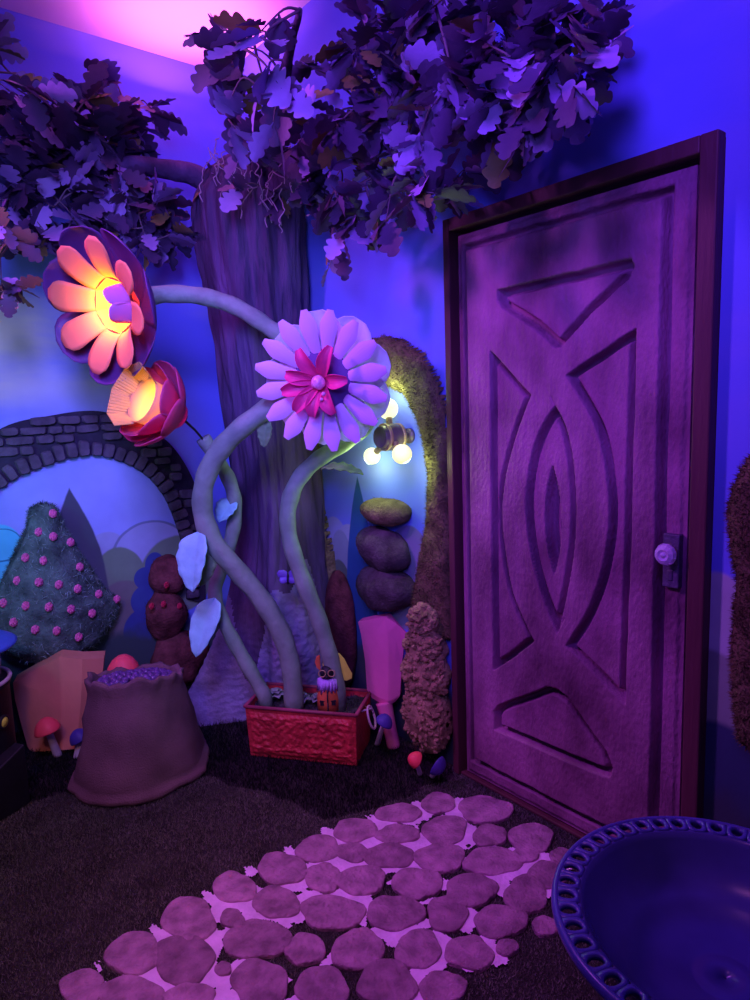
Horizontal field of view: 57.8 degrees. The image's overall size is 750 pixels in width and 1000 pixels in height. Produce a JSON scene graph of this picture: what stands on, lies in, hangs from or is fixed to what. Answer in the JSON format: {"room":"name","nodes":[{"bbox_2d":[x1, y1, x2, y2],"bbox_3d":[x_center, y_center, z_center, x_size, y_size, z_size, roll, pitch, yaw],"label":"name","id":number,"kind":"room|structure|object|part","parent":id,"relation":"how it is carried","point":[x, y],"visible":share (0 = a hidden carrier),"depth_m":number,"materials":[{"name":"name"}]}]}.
{"room":"fantasy themed room","nodes":[
{"label":"fantasy themed room","id":0,"kind":"room"},
{"bbox_2d":[0,7,230,732],"bbox_3d":[-2.067,-0.441,2.694,3.600,3.140,0.100,-8,10,-38],"label":"wall","id":1,"kind":"structure","parent":0,"point":[119,519],"depth_m":3.28,"materials":[{"name":"blue paint"}]},
{"bbox_2d":[0,411,205,601],"bbox_3d":[-1.446,0.118,3.161,1.385,1.047,0.045,-8,10,-38],"label":"stone arch","id":2,"kind":"object","parent":1,"relation":"attached to","point":[26,446],"visible":0.77,"depth_m":3.21,"materials":[{"name":"grey stone"}]},
{"bbox_2d":[0,0,309,64],"bbox_3d":[-0.734,-1.856,0.752,3.600,0.100,4.500,-8,10,-38],"label":"ceiling","id":3,"kind":"structure","parent":0,"point":[159,27],"depth_m":2.95,"materials":[{"name":"paint"}]},
{"bbox_2d":[0,680,630,999],"bbox_3d":[-0.622,1.352,1.194,3.600,0.100,4.500,-8,10,-38],"label":"floor","id":4,"kind":"structure","parent":0,"point":[547,968],"depth_m":2.21,"materials":[{"name":"brown carpet"}]},
{"bbox_2d":[0,630,16,754],"bbox_3d":[-1.598,0.819,2.642,0.420,0.628,0.420,-8,10,-38],"label":"pedestal","id":5,"kind":"object","parent":4,"relation":"on","point":[8,639],"visible":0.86,"depth_m":2.65,"materials":[{"name":"blue"}]},
{"bbox_3d":[-1.608,0.547,2.605,0.420,0.080,0.420,-8,10,-38],"label":"plate","id":6,"kind":"part","parent":5,"relation":"part of","materials":[{"name":"blue"}]},
{"bbox_2d":[0,743,29,820],"bbox_3d":[-1.411,1.044,2.400,0.099,0.231,0.347,2,9,24],"label":"trough","id":7,"kind":"object","parent":4,"relation":"on","point":[14,788],"visible":1,"depth_m":2.49,"materials":[{"name":"brown wood"}]},
{"bbox_2d":[13,650,104,752],"bbox_3d":[-1.395,0.876,2.990,0.402,0.413,0.257,-3,8,-9],"label":"planter pot","id":8,"kind":"object","parent":4,"relation":"on","point":[54,687],"visible":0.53,"depth_m":2.94,"materials":[{"name":"ceramic"}]},
{"bbox_2d":[0,500,120,663],"bbox_3d":[-1.445,0.393,3.083,0.614,0.791,0.252,-8,10,-38],"label":"cone topiary","id":9,"kind":"object","parent":8,"relation":"on","point":[52,600],"visible":0.91,"depth_m":3.02,"materials":[{"name":"green plant"}]},
{"bbox_2d":[67,661,209,806],"bbox_3d":[-0.952,0.871,2.736,0.568,0.454,0.534,-8,10,-38],"label":"burlap sack","id":10,"kind":"object","parent":4,"relation":"on","point":[143,741],"visible":0.94,"depth_m":2.56,"materials":[{"name":"fabric"}]},
{"bbox_2d":[144,554,209,683],"bbox_3d":[-1.011,0.631,3.508,0.349,0.727,0.135,-8,10,-38],"label":"topiary","id":11,"kind":"object","parent":4,"relation":"on","point":[166,613],"visible":0.79,"depth_m":3.45,"materials":[{"name":"red plant"}]},
{"bbox_2d":[149,603,154,608],"bbox_3d":[-1.102,0.524,3.358,0.033,0.034,0.015,-8,10,-38],"label":"flower","id":12,"kind":"object","parent":11,"relation":"on","point":[151,605],"depth_m":3.36,"materials":[{"name":"red plant"}]},
{"bbox_2d":[161,601,165,607],"bbox_3d":[-1.054,0.520,3.396,0.032,0.034,0.015,-8,10,-38],"label":"flower","id":13,"kind":"object","parent":11,"relation":"on","point":[163,604],"depth_m":3.39,"materials":[{"name":"red plant"}]},
{"bbox_2d":[15,681,454,819],"bbox_3d":[-0.902,1.090,2.684,1.905,0.031,1.612,-8,10,-38],"label":"grass","id":14,"kind":"structure","parent":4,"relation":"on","point":[214,754],"depth_m":2.69,"materials":[{"name":"green plant"}]},
{"bbox_2d":[34,717,62,757],"bbox_3d":[-1.355,0.997,2.826,0.110,0.204,0.127,-8,10,-38],"label":"mushroom","id":15,"kind":"object","parent":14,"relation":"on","point":[46,726],"visible":1,"depth_m":2.79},
{"bbox_3d":[-1.349,1.017,2.857,0.036,0.155,0.097,-3,8,-9],"label":"stem","id":16,"kind":"part","parent":15,"relation":"part of","materials":[{"name":"white plastic"}]},
{"bbox_2d":[69,728,82,758],"bbox_3d":[-1.241,1.026,2.862,0.078,0.130,0.084,-8,10,-38],"label":"mushroom","id":17,"kind":"object","parent":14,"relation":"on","point":[76,736],"visible":0.69,"depth_m":2.83,"materials":[{"name":"plastic"}]},
{"bbox_3d":[-1.252,1.043,2.875,0.055,0.093,0.036,1,8,20],"label":"stem","id":18,"kind":"part","parent":17,"relation":"part of","materials":[{"name":"white plastic"}]},
{"bbox_2d":[107,654,138,670],"bbox_3d":[-1.098,0.870,2.994,0.144,0.392,0.144,-8,10,-38],"label":"mushroom","id":19,"kind":"object","parent":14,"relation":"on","point":[126,661],"visible":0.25,"depth_m":2.94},
{"bbox_2d":[374,713,392,745],"bbox_3d":[0.033,0.947,2.785,0.065,0.217,0.219,-3,8,-4],"label":"mushroom","id":20,"kind":"object","parent":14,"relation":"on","point":[384,720],"visible":1,"depth_m":2.69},
{"bbox_3d":[0.024,0.959,2.800,0.024,0.191,0.192,-4,8,-12],"label":"stem","id":21,"kind":"part","parent":20,"relation":"part of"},
{"bbox_2d":[408,751,422,775],"bbox_3d":[0.153,1.010,2.589,0.056,0.122,0.092,-2,8,3],"label":"mushroom","id":22,"kind":"object","parent":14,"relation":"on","point":[414,758],"visible":1,"depth_m":2.55,"materials":[{"name":"red plastic"}]},
{"bbox_3d":[0.164,1.022,2.603,0.019,0.094,0.068,1,8,21],"label":"stem","id":23,"kind":"part","parent":22,"relation":"part of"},
{"bbox_2d":[400,602,452,753],"bbox_3d":[0.187,0.709,2.695,0.138,0.621,0.242,-8,10,-38],"label":"topiary","id":24,"kind":"object","parent":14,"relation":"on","point":[426,710],"visible":1,"depth_m":2.63,"materials":[{"name":"plant"}]},
{"bbox_2d":[429,756,445,778],"bbox_3d":[0.236,1.012,2.562,0.062,0.125,0.110,-2,8,3],"label":"mushroom","id":25,"kind":"object","parent":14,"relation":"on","point":[439,766],"visible":1,"depth_m":2.51,"materials":[{"name":"plastic"}]},
{"bbox_2d":[243,682,376,765],"bbox_3d":[-0.253,0.941,2.866,0.536,0.227,0.258,0,8,14],"label":"planter box","id":26,"kind":"object","parent":4,"relation":"on","point":[310,733],"visible":0.88,"depth_m":2.77,"materials":[{"name":"red metal"}]},
{"bbox_2d":[42,226,279,384],"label":"lamp","id":27,"kind":"object","parent":26,"relation":"in","point":[103,294],"depth_m":2.52,"materials":[{"name":"orange plastic"}]},
{"bbox_2d":[107,360,272,706],"bbox_3d":[-0.716,0.183,2.674,0.538,1.440,0.352,-8,10,-38],"label":"lamp","id":28,"kind":"object","parent":26,"relation":"in","point":[148,405],"visible":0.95,"depth_m":2.58,"materials":[{"name":"green plastic"}]},
{"bbox_3d":[-0.587,0.302,2.833,0.173,1.152,0.287,-8,10,-38],"label":"stem","id":29,"kind":"part","parent":28,"relation":"part of","materials":[{"name":"plastic"}]},
{"bbox_2d":[270,687,283,698],"bbox_3d":[-0.422,0.826,2.902,0.087,0.043,0.089,-8,10,-38],"label":"succulent","id":30,"kind":"object","parent":26,"relation":"on","point":[276,692],"visible":0.85,"depth_m":2.89,"materials":[{"name":"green plant"}]},
{"bbox_2d":[176,309,390,708],"bbox_3d":[-0.333,0.102,2.610,0.878,1.586,0.266,1,8,18],"label":"flower","id":31,"kind":"object","parent":26,"relation":"in","point":[326,375],"visible":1,"depth_m":2.47,"materials":[{"name":"purple plastic"}]},
{"bbox_3d":[-0.421,0.201,2.704,0.594,1.371,0.163,-1,8,7],"label":"stem","id":32,"kind":"part","parent":31,"relation":"part of","materials":[{"name":"plastic"}]},
{"bbox_2d":[311,375,325,389],"bbox_3d":[-0.200,-0.414,2.399,0.053,0.053,0.051,-8,10,-38],"label":"bead","id":33,"kind":"object","parent":31,"relation":"on","point":[318,382],"depth_m":2.38},
{"bbox_3d":[-0.303,0.965,2.759,0.445,0.184,0.021,0,8,14],"label":"embossed panel","id":34,"kind":"part","parent":26,"relation":"part of","materials":[{"name":"red metal"}]},
{"bbox_2d":[303,692,310,702],"bbox_3d":[-0.313,0.829,2.845,0.097,0.046,0.099,-8,10,-38],"label":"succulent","id":35,"kind":"object","parent":26,"relation":"on","point":[306,696],"visible":0.14,"depth_m":2.84,"materials":[{"name":"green plant"}]},
{"bbox_2d":[310,693,316,702],"bbox_3d":[-0.239,0.829,2.849,0.074,0.039,0.076,-8,10,-38],"label":"succulent","id":36,"kind":"object","parent":26,"relation":"on","point":[313,697],"visible":0.42,"depth_m":2.84,"materials":[{"name":"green plant"}]},
{"bbox_2d":[279,425,373,711],"label":"stem","id":37,"kind":"object","parent":26,"relation":"in","point":[305,586],"depth_m":2.73,"materials":[{"name":"green plastic"}]},
{"bbox_3d":[-0.427,0.004,2.775,0.939,1.740,0.218,-2,8,2],"label":"stem","id":38,"kind":"part","parent":37,"relation":"part of","materials":[{"name":"green plastic"}]},
{"bbox_2d":[315,653,351,711],"bbox_3d":[-0.164,0.751,2.780,0.151,0.238,0.104,-3,8,-8],"label":"figurine","id":39,"kind":"object","parent":26,"relation":"in","point":[327,688],"visible":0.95,"depth_m":2.75,"materials":[{"name":"orange plastic"}]},
{"bbox_2d":[323,653,351,680],"bbox_3d":[-0.155,0.688,2.807,0.120,0.122,0.008,-2,8,0],"label":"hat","id":40,"kind":"object","parent":39,"relation":"attached to","point":[347,674],"depth_m":2.80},
{"bbox_3d":[-0.025,0.891,2.793,0.057,0.100,0.082,0,8,14],"label":"ring handle","id":41,"kind":"part","parent":26,"relation":"part of","materials":[{"name":"white metal"}]},
{"bbox_2d":[0,682,628,999],"bbox_3d":[-0.375,1.176,2.004,1.980,0.010,3.342,-8,10,-38],"label":"turf","id":42,"kind":"object","parent":4,"relation":"on","point":[424,788],"visible":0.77,"depth_m":2.17,"materials":[{"name":"brown carpet"}]},
{"bbox_2d":[59,792,574,999],"bbox_3d":[-0.043,1.171,1.931,1.457,0.016,0.820,-8,10,-38],"label":"stone path","id":43,"kind":"object","parent":4,"relation":"on","point":[348,864],"visible":0.99,"depth_m":1.91,"materials":[{"name":"stone"}]},
{"bbox_2d":[0,0,635,725],"bbox_3d":[-0.467,-0.341,2.278,1.434,2.945,2.534,-8,10,-38],"label":"oak tree","id":44,"kind":"object","parent":4,"relation":"on","point":[247,232],"visible":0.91,"depth_m":2.33,"materials":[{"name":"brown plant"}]},
{"bbox_2d":[277,570,294,583],"bbox_3d":[-0.356,0.323,2.921,0.084,0.064,0.114,1,9,23],"label":"butterfly","id":45,"kind":"object","parent":44,"relation":"attached to","point":[285,576],"visible":0.8,"depth_m":2.89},
{"bbox_2d":[325,570,356,686],"bbox_3d":[-0.182,0.606,3.175,0.096,0.570,0.229,-8,10,-38],"label":"topiary","id":46,"kind":"object","parent":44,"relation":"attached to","point":[339,604],"visible":0.64,"depth_m":3.11,"materials":[{"name":"red plant"}]},
{"bbox_2d":[317,333,450,640],"bbox_3d":[-0.061,0.043,2.946,0.070,1.475,1.095,-8,10,-38],"label":"arch","id":47,"kind":"object","parent":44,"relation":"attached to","point":[410,376],"visible":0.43,"depth_m":2.58,"materials":[{"name":"plant"}]},
{"bbox_2d":[358,613,406,749],"bbox_3d":[0.031,0.762,2.906,0.119,0.552,0.222,-8,10,-38],"label":"prop","id":48,"kind":"object","parent":4,"relation":"on","point":[382,636],"visible":0.84,"depth_m":2.86,"materials":[{"name":"pink plastic"}]},
{"bbox_2d":[355,497,414,611],"bbox_3d":[0.012,0.237,2.841,0.122,0.501,0.357,-8,10,-38],"label":"topiary","id":49,"kind":"object","parent":48,"relation":"on","point":[383,586],"visible":0.99,"depth_m":2.78,"materials":[{"name":"green plant"}]},
{"bbox_2d":[551,816,749,999],"bbox_3d":[0.510,0.934,1.007,0.484,0.700,0.484,-1,8,4],"label":"bowl","id":50,"kind":"object","parent":4,"relation":"on","point":[665,911],"visible":1,"depth_m":1.06,"materials":[{"name":"blue ceramic"}]},
{"bbox_2d":[241,0,749,835],"bbox_3d":[0.686,-0.448,2.052,0.100,3.140,4.400,-8,10,-38],"label":"wall","id":51,"kind":"structure","parent":0,"point":[687,76],"depth_m":1.87,"materials":[{"name":"paint"}]},
{"bbox_2d":[364,399,414,463],"bbox_3d":[0.081,-0.264,2.637,0.162,0.258,0.291,-6,9,-29],"label":"lamp","id":52,"kind":"object","parent":51,"relation":"attached to","point":[388,436],"visible":0.87,"depth_m":2.61,"materials":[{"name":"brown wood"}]},
{"bbox_2d":[364,447,380,463],"bbox_3d":[0.005,-0.190,2.700,0.068,0.101,0.123,-8,10,-38],"label":"bulb","id":53,"kind":"object","parent":52,"relation":"attached to","point":[371,455],"depth_m":2.70,"materials":[{"name":"white glass"}]},
{"bbox_2d":[381,399,397,422],"bbox_3d":[0.051,-0.336,2.663,0.080,0.120,0.080,-8,10,-38],"label":"bulb","id":54,"kind":"object","parent":52,"relation":"attached to","point":[392,410],"depth_m":2.63,"materials":[{"name":"white glass"}]},
{"bbox_2d":[392,441,411,463],"bbox_3d":[0.087,-0.182,2.553,0.078,0.092,0.123,-8,10,-38],"label":"bulb","id":55,"kind":"object","parent":52,"relation":"attached to","point":[401,453],"depth_m":2.51,"materials":[{"name":"white glass"}]},
{"bbox_2d":[443,129,725,843],"bbox_3d":[0.607,0.078,2.185,0.177,2.067,0.953,-8,10,-38],"label":"door","id":56,"kind":"structure","parent":51,"relation":"in","point":[582,312],"depth_m":2.07,"materials":[{"name":"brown wood"}]},
{"bbox_3d":[0.790,0.148,1.850,0.033,0.060,0.060,-8,10,-38],"label":"knob glass","id":57,"kind":"part","parent":56,"relation":"part of","materials":[{"name":"purple"}]},
{"bbox_3d":[0.825,0.166,1.880,0.037,0.150,0.046,-8,10,-38],"label":"lock plate","id":58,"kind":"part","parent":56,"relation":"part of","materials":[{"name":"purple metal"}]},
{"bbox_2d":[722,453,749,753],"bbox_3d":[0.995,0.280,1.653,0.071,0.916,0.333,-8,10,-38],"label":"topiary","id":59,"kind":"object","parent":51,"relation":"attached to","point":[737,513],"visible":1,"depth_m":1.74,"materials":[{"name":"brown plant"}]}
]}

